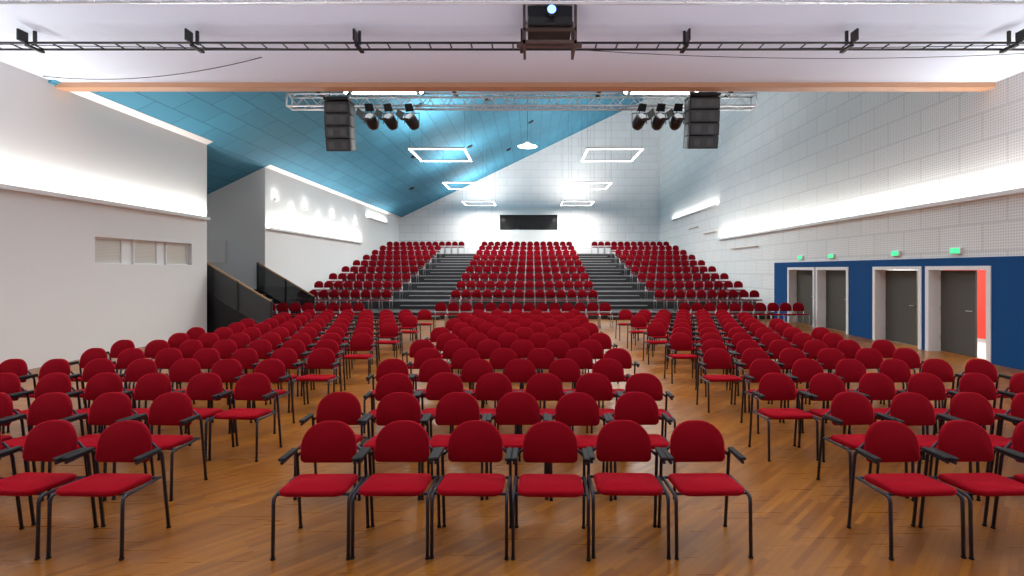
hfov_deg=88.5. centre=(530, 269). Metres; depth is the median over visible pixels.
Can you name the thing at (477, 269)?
chair
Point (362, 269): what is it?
chair
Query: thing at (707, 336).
chair
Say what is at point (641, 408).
chair
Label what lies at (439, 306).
chair
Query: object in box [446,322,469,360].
chair
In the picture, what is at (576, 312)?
chair
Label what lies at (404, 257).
chair
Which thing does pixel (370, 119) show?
light
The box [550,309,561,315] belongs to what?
chair
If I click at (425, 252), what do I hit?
chair
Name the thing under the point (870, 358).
chair
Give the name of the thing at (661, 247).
chair
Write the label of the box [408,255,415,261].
chair
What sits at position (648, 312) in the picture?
chair
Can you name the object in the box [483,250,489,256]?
chair
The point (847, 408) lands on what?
chair
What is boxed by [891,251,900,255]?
exit sign
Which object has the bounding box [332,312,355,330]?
chair
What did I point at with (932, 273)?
door frame
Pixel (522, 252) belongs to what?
chair
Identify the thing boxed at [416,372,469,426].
chair
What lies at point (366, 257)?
chair
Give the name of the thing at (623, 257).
chair
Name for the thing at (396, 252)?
chair
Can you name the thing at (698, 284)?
chair
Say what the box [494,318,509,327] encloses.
chair
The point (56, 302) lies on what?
wall
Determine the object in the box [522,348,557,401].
chair
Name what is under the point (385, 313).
chair
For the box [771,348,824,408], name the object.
chair
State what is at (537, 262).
chair
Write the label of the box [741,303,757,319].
chair
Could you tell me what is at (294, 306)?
chair
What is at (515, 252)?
chair
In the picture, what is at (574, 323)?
chair
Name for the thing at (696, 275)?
chair
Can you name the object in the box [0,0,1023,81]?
ceiling soffit
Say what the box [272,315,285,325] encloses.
chair
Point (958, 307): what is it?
door leaf
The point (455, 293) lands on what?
chair
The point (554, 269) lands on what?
chair
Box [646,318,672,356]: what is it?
chair
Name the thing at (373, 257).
chair
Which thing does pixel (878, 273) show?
door
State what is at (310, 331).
chair
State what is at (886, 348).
chair
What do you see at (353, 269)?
chair
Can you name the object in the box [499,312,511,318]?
chair
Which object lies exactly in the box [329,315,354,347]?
chair
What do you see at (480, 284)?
chair
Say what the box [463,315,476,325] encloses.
chair
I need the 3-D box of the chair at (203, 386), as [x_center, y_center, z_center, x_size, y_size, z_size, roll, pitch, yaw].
[-3.635,1.578,5.717,0.565,0.847,0.487,0,0,5]
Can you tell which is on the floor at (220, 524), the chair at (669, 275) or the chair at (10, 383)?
the chair at (10, 383)
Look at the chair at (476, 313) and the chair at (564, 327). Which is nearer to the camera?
the chair at (564, 327)
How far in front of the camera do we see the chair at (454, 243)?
35.45 m
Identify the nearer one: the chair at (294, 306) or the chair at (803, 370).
the chair at (803, 370)
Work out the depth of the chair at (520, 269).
26.96 m
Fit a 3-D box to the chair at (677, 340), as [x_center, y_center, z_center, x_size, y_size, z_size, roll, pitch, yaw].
[2.727,1.578,9.446,0.565,0.847,0.487,0,0,-2]
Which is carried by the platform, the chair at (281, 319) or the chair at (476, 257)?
the chair at (476, 257)
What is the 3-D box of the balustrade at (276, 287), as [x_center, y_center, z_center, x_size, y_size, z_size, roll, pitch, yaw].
[-9.195,1.000,19.690,2.160,2.560,0.060,0,0,0]
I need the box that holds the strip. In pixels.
[71,92,401,218]
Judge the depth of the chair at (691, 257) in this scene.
30.36 m
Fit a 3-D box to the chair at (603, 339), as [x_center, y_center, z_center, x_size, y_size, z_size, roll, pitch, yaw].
[1.262,1.578,9.435,0.565,0.847,0.487,0,0,-1]
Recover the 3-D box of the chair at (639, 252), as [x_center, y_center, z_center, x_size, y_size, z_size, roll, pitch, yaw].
[6.665,-0.784,31.953,0.437,0.847,0.487,0,0,0]
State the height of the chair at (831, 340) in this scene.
0.847 m
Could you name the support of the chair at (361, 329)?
on the floor at (220, 524)
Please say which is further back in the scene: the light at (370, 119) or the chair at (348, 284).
the chair at (348, 284)
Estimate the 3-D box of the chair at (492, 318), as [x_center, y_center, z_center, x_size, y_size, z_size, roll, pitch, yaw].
[-0.951,1.578,13.165,0.565,0.847,0.487,0,0,-1]
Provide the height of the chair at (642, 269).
0.847 m
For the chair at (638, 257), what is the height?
0.847 m
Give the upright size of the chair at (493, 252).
0.847 m
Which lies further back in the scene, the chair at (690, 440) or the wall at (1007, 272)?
the wall at (1007, 272)
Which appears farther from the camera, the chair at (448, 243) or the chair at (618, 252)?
the chair at (448, 243)
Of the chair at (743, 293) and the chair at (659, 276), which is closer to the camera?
the chair at (743, 293)
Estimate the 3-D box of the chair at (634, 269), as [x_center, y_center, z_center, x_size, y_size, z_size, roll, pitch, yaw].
[5.345,0.251,26.853,0.437,0.847,0.487,0,0,0]
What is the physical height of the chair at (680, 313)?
0.847 m
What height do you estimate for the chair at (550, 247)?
0.847 m
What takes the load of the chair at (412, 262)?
on the platform
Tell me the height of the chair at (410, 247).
0.847 m
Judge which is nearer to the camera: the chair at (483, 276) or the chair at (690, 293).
the chair at (690, 293)
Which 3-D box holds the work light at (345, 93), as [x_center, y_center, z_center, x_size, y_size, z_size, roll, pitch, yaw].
[-3.425,-4.125,12.258,1.860,0.120,0.129,0,0,0]
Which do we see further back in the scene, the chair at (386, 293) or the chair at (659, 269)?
the chair at (659, 269)
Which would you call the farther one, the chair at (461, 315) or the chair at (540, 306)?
the chair at (540, 306)
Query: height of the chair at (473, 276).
0.847 m
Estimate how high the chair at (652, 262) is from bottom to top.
0.847 m
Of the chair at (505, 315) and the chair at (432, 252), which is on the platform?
the chair at (432, 252)
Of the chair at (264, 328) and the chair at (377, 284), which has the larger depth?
the chair at (377, 284)
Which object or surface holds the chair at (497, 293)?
on the platform
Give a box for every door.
[787,267,814,327]
[815,267,848,334]
[872,266,921,349]
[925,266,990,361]
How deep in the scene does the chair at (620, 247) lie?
33.76 m
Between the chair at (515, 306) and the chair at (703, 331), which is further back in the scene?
the chair at (515, 306)
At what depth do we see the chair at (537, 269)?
26.96 m
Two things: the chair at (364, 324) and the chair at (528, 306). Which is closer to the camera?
the chair at (364, 324)
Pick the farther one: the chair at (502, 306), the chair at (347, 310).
the chair at (502, 306)
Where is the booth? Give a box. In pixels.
[497,206,559,253]
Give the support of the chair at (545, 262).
on the platform
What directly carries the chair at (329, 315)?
on the floor at (220, 524)
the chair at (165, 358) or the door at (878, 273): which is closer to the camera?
the chair at (165, 358)
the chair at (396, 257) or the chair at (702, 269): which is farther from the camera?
the chair at (396, 257)
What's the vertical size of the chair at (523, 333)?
0.847 m
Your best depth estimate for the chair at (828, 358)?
7.68 m
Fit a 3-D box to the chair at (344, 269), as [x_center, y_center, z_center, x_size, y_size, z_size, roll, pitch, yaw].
[-9.525,0.251,26.853,0.437,0.847,0.487,0,0,0]
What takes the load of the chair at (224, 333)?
on the floor at (220, 524)
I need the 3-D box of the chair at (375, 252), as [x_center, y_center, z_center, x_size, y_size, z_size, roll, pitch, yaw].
[-9.525,-0.784,31.953,0.437,0.847,0.487,0,0,0]
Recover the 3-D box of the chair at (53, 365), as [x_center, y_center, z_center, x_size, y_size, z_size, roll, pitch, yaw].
[-6.139,1.578,6.643,0.565,0.847,0.487,0,0,5]
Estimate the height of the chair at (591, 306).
0.847 m
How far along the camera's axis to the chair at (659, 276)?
25.26 m
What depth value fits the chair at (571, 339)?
9.56 m
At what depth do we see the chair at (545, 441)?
3.93 m
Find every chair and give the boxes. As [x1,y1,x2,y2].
[0,359,35,433]
[0,373,32,429]
[0,373,80,459]
[0,392,29,471]
[0,392,87,501]
[0,420,98,560]
[0,432,24,529]
[6,359,78,432]
[45,420,170,560]
[47,392,147,501]
[67,372,131,434]
[69,348,106,407]
[69,358,122,432]
[93,348,144,400]
[98,358,158,432]
[103,373,182,461]
[106,340,134,373]
[111,392,207,500]
[124,340,177,388]
[132,348,192,408]
[144,358,209,433]
[151,333,189,383]
[157,373,234,461]
[159,340,209,388]
[172,348,228,407]
[181,333,218,382]
[186,327,205,339]
[189,359,252,433]
[208,373,281,461]
[212,348,266,407]
[213,340,243,374]
[214,327,232,340]
[220,333,250,358]
[228,322,245,333]
[232,339,278,388]
[233,359,294,433]
[237,327,261,372]
[239,318,254,327]
[244,333,287,383]
[252,348,305,412]
[254,322,270,359]
[263,318,278,329]
[270,327,290,350]
[270,339,312,396]
[270,421,369,560]
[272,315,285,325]
[273,303,289,315]
[275,333,316,383]
[278,312,291,321]
[279,322,301,360]
[286,319,302,336]
[288,327,318,372]
[289,303,301,315]
[291,348,341,411]
[293,315,307,326]
[293,392,369,499]
[296,323,322,360]
[298,312,312,322]
[300,339,345,395]
[301,318,325,336]
[302,303,314,311]
[304,309,315,318]
[307,315,329,331]
[307,333,347,383]
[309,290,318,302]
[312,281,324,298]
[314,303,326,315]
[314,327,350,372]
[315,290,328,304]
[319,312,333,326]
[321,281,333,298]
[321,309,335,325]
[321,323,351,354]
[326,290,339,307]
[326,318,353,353]
[327,303,339,318]
[329,273,337,288]
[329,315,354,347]
[331,281,343,298]
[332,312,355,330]
[335,273,346,288]
[335,309,356,325]
[336,290,349,304]
[336,303,351,315]
[339,333,377,383]
[341,281,353,298]
[342,266,349,282]
[344,273,356,288]
[344,327,377,372]
[345,322,377,363]
[347,290,360,302]
[348,266,358,279]
[350,318,376,353]
[350,420,440,559]
[351,281,363,298]
[351,312,375,335]
[352,303,364,322]
[352,315,376,332]
[353,260,360,272]
[354,273,365,288]
[354,309,375,320]
[356,266,367,280]
[357,392,429,500]
[358,290,371,309]
[359,260,368,272]
[360,373,419,461]
[361,281,372,290]
[363,255,370,265]
[363,273,374,288]
[363,358,414,432]
[365,266,375,282]
[367,260,376,275]
[368,255,377,263]
[369,290,381,305]
[370,250,378,256]
[371,281,382,298]
[372,273,383,288]
[372,323,402,363]
[373,312,397,344]
[374,266,384,280]
[374,309,396,340]
[374,315,398,350]
[374,318,400,356]
[375,260,384,272]
[376,255,385,266]
[377,250,385,260]
[379,290,392,310]
[380,281,392,299]
[381,273,392,289]
[382,266,392,282]
[383,260,392,275]
[384,250,392,262]
[384,255,392,261]
[390,281,402,299]
[391,255,400,266]
[391,260,400,273]
[391,273,401,288]
[392,250,400,258]
[392,266,401,282]
[394,309,415,340]
[395,312,417,339]
[395,315,420,350]
[399,255,407,266]
[399,260,408,272]
[400,245,406,255]
[400,250,407,260]
[400,266,409,274]
[400,273,410,290]
[402,339,433,368]
[406,348,446,381]
[407,245,413,253]
[408,250,414,256]
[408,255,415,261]
[408,266,418,282]
[409,260,416,275]
[409,359,451,432]
[412,309,433,340]
[415,250,421,256]
[416,255,423,266]
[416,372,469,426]
[417,260,424,275]
[421,392,487,499]
[422,250,428,256]
[422,255,430,268]
[425,327,451,372]
[429,250,436,262]
[429,420,512,560]
[433,245,440,257]
[433,303,446,326]
[433,333,458,373]
[439,339,472,388]
[444,241,451,253]
[445,318,461,336]
[446,303,459,315]
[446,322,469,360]
[447,348,484,407]
[449,290,460,309]
[451,241,457,247]
[452,327,477,372]
[452,359,495,431]
[455,281,465,298]
[457,312,470,321]
[458,241,464,253]
[460,273,469,288]
[460,290,471,305]
[460,303,471,312]
[460,333,489,374]
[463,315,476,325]
[465,281,475,298]
[466,266,473,274]
[469,373,518,433]
[470,260,477,272]
[470,318,485,330]
[470,340,503,388]
[471,273,479,288]
[471,290,481,300]
[471,309,483,317]
[472,255,480,266]
[473,303,484,311]
[474,266,482,280]
[475,281,485,298]
[476,250,482,260]
[478,260,485,267]
[478,312,490,319]
[478,322,494,335]
[480,273,488,288]
[481,255,487,265]
[481,290,492,303]
[482,266,490,280]
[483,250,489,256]
[483,348,521,407]
[485,260,493,272]
[485,281,494,298]
[485,303,496,311]
[485,315,499,323]
[485,392,547,499]
[487,327,506,340]
[488,255,495,265]
[488,273,497,288]
[491,250,497,256]
[491,266,499,280]
[491,309,502,315]
[492,290,502,302]
[493,260,501,272]
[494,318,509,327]
[494,333,522,372]
[495,255,502,265]
[495,281,504,298]
[497,273,506,288]
[497,359,540,430]
[498,250,504,256]
[498,303,509,310]
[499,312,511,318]
[500,266,507,274]
[501,260,509,272]
[503,255,510,266]
[503,290,513,302]
[503,322,524,358]
[505,250,511,260]
[505,281,514,298]
[506,245,512,254]
[507,273,515,288]
[507,315,521,322]
[508,266,516,280]
[510,260,517,268]
[510,303,522,311]
[510,310,522,315]
[510,340,538,373]
[511,255,517,261]
[511,421,590,561]
[512,250,518,256]
[513,245,519,253]
[514,290,523,300]
[514,327,536,372]
[515,281,524,298]
[516,273,524,288]
[517,266,524,280]
[518,255,525,266]
[518,260,525,275]
[518,319,532,327]
[518,373,569,461]
[519,250,525,260]
[520,245,526,253]
[520,312,532,318]
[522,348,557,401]
[523,303,534,311]
[524,290,534,304]
[525,273,533,288]
[525,281,534,295]
[525,333,555,383]
[526,250,533,258]
[526,255,533,266]
[526,260,533,272]
[526,266,533,274]
[529,323,545,332]
[530,309,542,314]
[530,315,543,322]
[533,241,539,253]
[534,250,540,260]
[534,255,540,261]
[534,260,541,272]
[534,266,542,280]
[534,273,543,289]
[535,281,543,290]
[535,290,545,308]
[536,303,547,311]
[539,327,561,372]
[540,312,553,319]
[541,250,547,256]
[541,255,548,265]
[541,339,575,388]
[542,260,549,272]
[542,319,557,327]
[543,266,550,274]
[543,358,587,432]
[544,273,552,288]
[544,281,553,298]
[545,290,555,302]
[547,245,553,254]
[548,250,554,256]
[548,303,560,311]
[548,392,612,500]
[549,255,556,266]
[550,260,557,272]
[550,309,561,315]
[551,266,559,280]
[552,315,566,322]
[553,273,561,288]
[554,281,563,298]
[555,250,561,256]
[555,322,571,333]
[555,333,585,374]
[556,290,566,302]
[557,255,563,261]
[558,260,565,272]
[560,266,568,280]
[561,303,572,311]
[561,312,574,318]
[561,348,599,408]
[562,250,569,256]
[562,273,570,288]
[564,255,571,265]
[564,281,573,290]
[565,318,580,328]
[566,260,574,272]
[567,290,577,302]
[568,266,576,280]
[569,309,580,315]
[569,373,620,431]
[570,250,576,256]
[570,327,595,360]
[571,273,580,288]
[572,255,579,265]
[573,339,606,388]
[574,260,582,272]
[574,281,583,298]
[574,303,586,316]
[574,315,590,336]
[577,266,584,274]
[577,290,587,300]
[580,273,589,288]
[581,322,603,352]
[583,281,592,298]
[586,303,599,327]
[586,420,670,559]
[588,290,598,304]
[588,333,618,383]
[590,358,630,432]
[591,241,597,253]
[598,241,604,247]
[598,303,612,327]
[602,348,639,408]
[604,241,611,253]
[606,392,675,499]
[610,245,616,257]
[615,250,621,262]
[615,309,637,340]
[617,245,623,257]
[619,255,626,268]
[619,373,675,436]
[622,250,628,262]
[625,260,632,275]
[627,255,635,268]
[627,315,650,350]
[629,250,635,256]
[630,266,640,282]
[631,245,637,251]
[632,312,655,344]
[633,260,640,275]
[634,310,654,340]
[635,255,643,265]
[636,250,642,256]
[637,273,646,290]
[638,245,644,251]
[639,266,648,274]
[641,260,648,272]
[642,255,649,266]
[643,322,673,364]
[644,250,650,260]
[645,281,656,298]
[646,273,656,289]
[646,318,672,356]
[648,266,657,282]
[649,260,658,272]
[649,315,673,350]
[650,255,657,265]
[651,250,657,258]
[651,312,674,344]
[654,281,666,299]
[654,290,666,310]
[655,273,666,289]
[656,266,666,280]
[657,255,666,266]
[657,260,666,272]
[657,420,752,559]
[658,245,665,255]
[658,250,666,260]
[658,309,674,339]
[664,266,674,282]
[664,273,675,288]
[664,281,676,298]
[664,290,676,308]
[664,333,701,383]
[665,245,673,255]
[665,250,672,256]
[665,255,673,261]
[665,260,674,275]
[666,327,700,372]
[668,322,699,364]
[669,318,696,353]
[671,315,697,340]
[672,245,680,257]
[672,250,680,256]
[673,255,681,266]
[673,260,682,272]
[673,266,683,280]
[673,312,695,324]
[674,273,684,289]
[674,281,686,298]
[674,309,696,335]
[675,290,687,310]
[678,303,693,315]
[679,250,688,262]
[680,255,689,266]
[681,260,690,273]
[682,266,692,282]
[683,273,693,288]
[684,281,695,291]
[685,290,698,303]
[688,255,696,261]
[689,260,698,272]
[690,266,700,280]
[691,303,702,322]
[692,273,703,288]
[693,309,715,325]
[693,312,717,330]
[693,315,718,334]
[694,281,705,290]
[694,318,723,340]
[694,322,723,354]
[694,327,729,372]
[695,333,734,383]
[695,340,738,396]
[696,290,708,302]
[696,348,745,412]
[697,260,704,272]
[699,266,709,277]
[701,273,712,288]
[703,281,715,298]
[704,303,715,315]
[706,290,719,307]
[707,266,718,280]
[710,273,721,288]
[713,281,725,298]
[713,310,734,326]
[714,312,737,330]
[715,303,731,326]
[716,315,740,331]
[717,290,730,303]
[718,319,744,336]
[719,273,731,288]
[720,322,749,343]
[723,281,735,298]
[724,327,755,363]
[725,333,762,374]
[727,290,741,309]
[728,303,740,315]
[729,339,769,389]
[733,281,744,298]
[734,348,780,412]
[736,312,749,322]
[738,290,751,302]
[740,315,754,326]
[740,359,799,433]
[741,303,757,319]
[743,318,760,337]
[747,322,775,343]
[748,290,762,302]
[748,373,818,461]
[753,303,770,322]
[754,327,788,372]
[758,333,795,382]
[766,303,783,320]
[767,340,808,387]
[768,319,783,336]
[770,322,791,359]
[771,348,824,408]
[778,303,796,327]
[778,327,816,372]
[782,359,843,433]
[786,333,816,383]
[791,303,809,327]
[796,340,829,388]
[797,373,869,461]
[808,348,845,408]
[811,327,830,340]
[816,392,908,498]
[822,333,854,358]
[825,359,890,433]
[830,339,878,387]
[846,420,966,560]
[847,348,904,403]
[848,372,924,459]
[870,359,937,432]
[871,340,915,383]
[876,392,973,500]
[883,348,943,407]
[904,373,956,461]
[918,420,1023,559]
[919,359,981,426]
[934,392,1021,500]
[949,373,1015,429]
[956,359,1011,429]
[990,421,1023,528]
[994,392,1023,473]
[996,373,1023,434]
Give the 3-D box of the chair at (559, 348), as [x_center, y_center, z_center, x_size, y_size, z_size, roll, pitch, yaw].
[0.434,1.578,8.511,0.565,0.847,0.487,0,0,-1]
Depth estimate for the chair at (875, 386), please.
5.83 m
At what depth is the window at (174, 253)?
15.02 m
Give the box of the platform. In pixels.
[316,254,773,318]
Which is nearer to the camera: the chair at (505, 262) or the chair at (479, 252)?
the chair at (505, 262)
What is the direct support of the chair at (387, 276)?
on the platform
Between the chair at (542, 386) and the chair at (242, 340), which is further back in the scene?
the chair at (242, 340)
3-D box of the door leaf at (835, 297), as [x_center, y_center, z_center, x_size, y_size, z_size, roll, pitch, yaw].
[10.030,1.004,17.188,0.110,1.968,1.356,0,0,0]
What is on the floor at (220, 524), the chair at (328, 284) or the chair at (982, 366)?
the chair at (982, 366)
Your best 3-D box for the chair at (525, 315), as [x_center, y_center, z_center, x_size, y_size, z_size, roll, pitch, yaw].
[-0.117,1.578,14.094,0.565,0.847,0.487,0,0,-1]
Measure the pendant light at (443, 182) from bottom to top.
2.765 m
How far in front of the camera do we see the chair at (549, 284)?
23.56 m
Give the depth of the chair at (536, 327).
11.40 m
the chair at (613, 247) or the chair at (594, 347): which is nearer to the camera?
the chair at (594, 347)
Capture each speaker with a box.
[323,92,356,150]
[683,92,720,148]
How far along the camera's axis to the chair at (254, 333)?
10.46 m
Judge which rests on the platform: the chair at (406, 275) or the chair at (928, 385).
the chair at (406, 275)
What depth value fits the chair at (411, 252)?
32.06 m
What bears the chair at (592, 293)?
on the platform
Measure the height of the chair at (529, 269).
0.847 m
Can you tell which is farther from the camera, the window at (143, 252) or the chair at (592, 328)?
the window at (143, 252)
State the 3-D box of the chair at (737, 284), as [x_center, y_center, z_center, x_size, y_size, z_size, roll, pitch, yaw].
[9.305,0.941,23.453,0.437,0.847,0.487,0,0,0]
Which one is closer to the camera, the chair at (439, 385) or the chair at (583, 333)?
the chair at (439, 385)
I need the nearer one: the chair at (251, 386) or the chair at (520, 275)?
the chair at (251, 386)
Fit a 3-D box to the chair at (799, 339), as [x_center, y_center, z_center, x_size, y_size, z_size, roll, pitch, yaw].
[4.964,1.578,9.440,0.565,0.847,0.487,0,0,-4]
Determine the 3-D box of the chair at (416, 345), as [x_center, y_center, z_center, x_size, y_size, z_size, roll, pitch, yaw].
[-1.793,1.578,8.516,0.565,0.847,0.487,0,0,1]
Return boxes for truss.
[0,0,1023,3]
[0,28,1023,52]
[286,92,756,110]
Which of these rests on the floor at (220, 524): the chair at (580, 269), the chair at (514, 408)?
the chair at (514, 408)
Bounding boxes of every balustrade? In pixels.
[207,262,272,324]
[257,262,314,313]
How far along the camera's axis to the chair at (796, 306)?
18.25 m
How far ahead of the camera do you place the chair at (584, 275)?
25.26 m
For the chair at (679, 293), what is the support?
on the platform
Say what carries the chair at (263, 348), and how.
on the floor at (220, 524)
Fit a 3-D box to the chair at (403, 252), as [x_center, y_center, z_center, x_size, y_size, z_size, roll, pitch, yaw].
[-7.765,-0.784,31.953,0.437,0.847,0.487,0,0,0]
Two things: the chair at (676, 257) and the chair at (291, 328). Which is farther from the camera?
the chair at (676, 257)
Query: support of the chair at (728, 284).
on the platform
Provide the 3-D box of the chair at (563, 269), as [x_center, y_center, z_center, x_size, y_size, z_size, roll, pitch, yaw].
[1.700,0.251,26.853,0.437,0.847,0.487,0,0,0]
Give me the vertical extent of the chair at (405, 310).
0.847 m
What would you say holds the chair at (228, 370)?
on the floor at (220, 524)
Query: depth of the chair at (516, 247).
33.76 m
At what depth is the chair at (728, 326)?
11.39 m
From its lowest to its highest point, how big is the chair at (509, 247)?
0.847 m
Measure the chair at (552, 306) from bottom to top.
0.847 m
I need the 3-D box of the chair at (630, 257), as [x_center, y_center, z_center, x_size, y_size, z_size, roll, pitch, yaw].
[5.785,-0.439,30.253,0.437,0.847,0.487,0,0,0]
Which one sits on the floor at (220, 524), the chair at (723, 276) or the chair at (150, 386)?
the chair at (150, 386)
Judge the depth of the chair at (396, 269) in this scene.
26.96 m
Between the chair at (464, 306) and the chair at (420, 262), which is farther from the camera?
the chair at (420, 262)
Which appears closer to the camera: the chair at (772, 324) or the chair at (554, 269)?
the chair at (772, 324)
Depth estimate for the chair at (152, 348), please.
8.60 m
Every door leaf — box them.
[796,270,812,324]
[825,270,845,331]
[886,270,917,345]
[940,270,976,356]
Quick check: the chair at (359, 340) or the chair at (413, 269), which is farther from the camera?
the chair at (413, 269)
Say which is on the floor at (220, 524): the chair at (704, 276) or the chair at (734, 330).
the chair at (734, 330)
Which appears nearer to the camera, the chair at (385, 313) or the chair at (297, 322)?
the chair at (297, 322)
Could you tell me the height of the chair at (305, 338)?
0.847 m
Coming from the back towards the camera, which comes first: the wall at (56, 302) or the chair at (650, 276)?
the chair at (650, 276)
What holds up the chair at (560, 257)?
on the platform
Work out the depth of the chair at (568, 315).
14.20 m
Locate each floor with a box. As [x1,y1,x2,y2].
[0,319,1023,575]
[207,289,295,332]
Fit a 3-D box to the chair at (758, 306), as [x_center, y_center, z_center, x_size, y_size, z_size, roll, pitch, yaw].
[7.985,1.576,18.153,0.437,0.847,0.487,0,0,0]
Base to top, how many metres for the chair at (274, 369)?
0.847 m
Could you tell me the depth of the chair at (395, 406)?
4.88 m
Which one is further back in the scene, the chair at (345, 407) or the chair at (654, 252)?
the chair at (654, 252)
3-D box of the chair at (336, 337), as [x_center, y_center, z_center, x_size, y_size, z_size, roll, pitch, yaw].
[-3.647,1.578,9.422,0.565,0.847,0.487,0,0,5]
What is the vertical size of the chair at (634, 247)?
0.847 m
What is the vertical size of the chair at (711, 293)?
0.847 m
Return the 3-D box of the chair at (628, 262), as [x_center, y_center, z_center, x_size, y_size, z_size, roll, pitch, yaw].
[5.345,-0.094,28.553,0.437,0.847,0.487,0,0,0]
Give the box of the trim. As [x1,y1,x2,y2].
[55,82,994,91]
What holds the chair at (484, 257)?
on the platform
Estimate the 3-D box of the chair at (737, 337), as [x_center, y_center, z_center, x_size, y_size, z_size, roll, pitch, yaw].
[3.851,1.578,9.430,0.565,0.847,0.487,0,0,-3]
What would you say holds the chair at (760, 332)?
on the floor at (220, 524)
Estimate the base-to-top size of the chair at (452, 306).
0.847 m
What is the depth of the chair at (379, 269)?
26.96 m
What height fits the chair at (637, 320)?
0.847 m
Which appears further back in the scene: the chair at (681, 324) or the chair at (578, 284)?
the chair at (578, 284)
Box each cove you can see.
[0,183,209,219]
[266,227,362,243]
[366,216,387,223]
[671,204,718,220]
[717,187,1023,239]
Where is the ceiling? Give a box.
[48,80,650,216]
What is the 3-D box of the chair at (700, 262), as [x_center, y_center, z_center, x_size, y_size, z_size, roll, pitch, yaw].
[9.305,-0.094,28.553,0.437,0.847,0.487,0,0,0]
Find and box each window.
[95,237,121,263]
[132,240,156,264]
[164,242,187,264]
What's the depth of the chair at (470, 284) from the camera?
23.55 m
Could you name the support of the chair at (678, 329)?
on the floor at (220, 524)
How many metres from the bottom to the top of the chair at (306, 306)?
0.847 m
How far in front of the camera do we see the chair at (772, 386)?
5.81 m
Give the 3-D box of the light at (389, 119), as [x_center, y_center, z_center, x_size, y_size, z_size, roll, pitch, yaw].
[-3.365,-3.574,12.252,0.481,0.554,0.629,0,0,0]
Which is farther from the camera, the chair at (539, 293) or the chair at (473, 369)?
the chair at (539, 293)
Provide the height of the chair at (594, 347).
0.847 m
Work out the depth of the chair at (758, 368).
6.75 m
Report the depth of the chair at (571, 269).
26.96 m
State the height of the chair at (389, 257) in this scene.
0.847 m
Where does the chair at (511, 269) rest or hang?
on the platform
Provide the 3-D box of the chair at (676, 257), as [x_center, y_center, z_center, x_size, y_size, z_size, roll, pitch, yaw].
[8.425,-0.439,30.253,0.437,0.847,0.487,0,0,0]
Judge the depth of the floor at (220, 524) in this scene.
4.23 m
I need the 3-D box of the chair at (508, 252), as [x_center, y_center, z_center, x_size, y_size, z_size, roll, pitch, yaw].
[-1.380,-0.784,31.953,0.437,0.847,0.487,0,0,0]
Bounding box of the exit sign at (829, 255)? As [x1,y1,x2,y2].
[828,254,834,258]
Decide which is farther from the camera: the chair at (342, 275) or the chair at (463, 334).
the chair at (342, 275)
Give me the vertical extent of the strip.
0.097 m
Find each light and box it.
[344,92,424,95]
[356,103,378,130]
[374,103,397,129]
[395,103,419,129]
[408,112,471,161]
[442,143,486,188]
[461,168,495,205]
[518,94,536,148]
[560,200,594,205]
[568,181,611,188]
[581,94,643,161]
[622,92,688,95]
[632,103,655,129]
[651,103,673,129]
[669,103,683,129]
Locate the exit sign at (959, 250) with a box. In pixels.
[950,247,962,253]
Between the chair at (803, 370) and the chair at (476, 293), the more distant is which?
the chair at (476, 293)
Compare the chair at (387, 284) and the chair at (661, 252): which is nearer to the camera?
the chair at (387, 284)
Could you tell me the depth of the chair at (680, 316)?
13.28 m
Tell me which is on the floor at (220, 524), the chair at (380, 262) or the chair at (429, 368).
the chair at (429, 368)
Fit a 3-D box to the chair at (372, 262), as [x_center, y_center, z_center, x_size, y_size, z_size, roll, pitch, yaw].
[-8.645,-0.094,28.553,0.437,0.847,0.487,0,0,0]
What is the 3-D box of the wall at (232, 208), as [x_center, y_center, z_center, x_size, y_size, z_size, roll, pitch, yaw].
[-11.650,-1.050,18.060,2.600,6.100,4.160,0,0,0]
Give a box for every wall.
[0,61,206,369]
[207,171,256,288]
[257,167,398,297]
[399,95,659,253]
[660,71,1023,311]
[774,256,1023,369]
[975,270,985,359]
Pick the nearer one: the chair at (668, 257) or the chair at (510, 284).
the chair at (510, 284)
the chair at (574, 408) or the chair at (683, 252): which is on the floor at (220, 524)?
the chair at (574, 408)
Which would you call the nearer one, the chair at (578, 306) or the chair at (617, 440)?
the chair at (617, 440)
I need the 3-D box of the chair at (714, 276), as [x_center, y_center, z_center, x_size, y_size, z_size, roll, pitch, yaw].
[8.865,0.596,25.153,0.437,0.847,0.487,0,0,0]
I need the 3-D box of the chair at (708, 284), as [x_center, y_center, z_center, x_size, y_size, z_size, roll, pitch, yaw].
[7.985,0.941,23.453,0.437,0.847,0.487,0,0,0]
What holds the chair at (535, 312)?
on the floor at (220, 524)
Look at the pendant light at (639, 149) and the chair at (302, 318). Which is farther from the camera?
the pendant light at (639, 149)
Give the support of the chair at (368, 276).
on the platform
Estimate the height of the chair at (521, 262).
0.847 m
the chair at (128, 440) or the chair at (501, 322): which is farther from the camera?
the chair at (501, 322)
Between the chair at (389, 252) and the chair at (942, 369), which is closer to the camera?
the chair at (942, 369)
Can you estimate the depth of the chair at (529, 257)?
30.36 m
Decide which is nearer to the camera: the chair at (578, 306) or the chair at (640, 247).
the chair at (578, 306)
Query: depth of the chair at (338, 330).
10.48 m
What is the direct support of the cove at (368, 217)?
attached to the wall at (303, 260)
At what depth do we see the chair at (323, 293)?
21.85 m
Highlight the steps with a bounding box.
[397,256,652,319]
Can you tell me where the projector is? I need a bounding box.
[517,4,581,59]
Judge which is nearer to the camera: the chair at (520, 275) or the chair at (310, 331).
the chair at (310, 331)

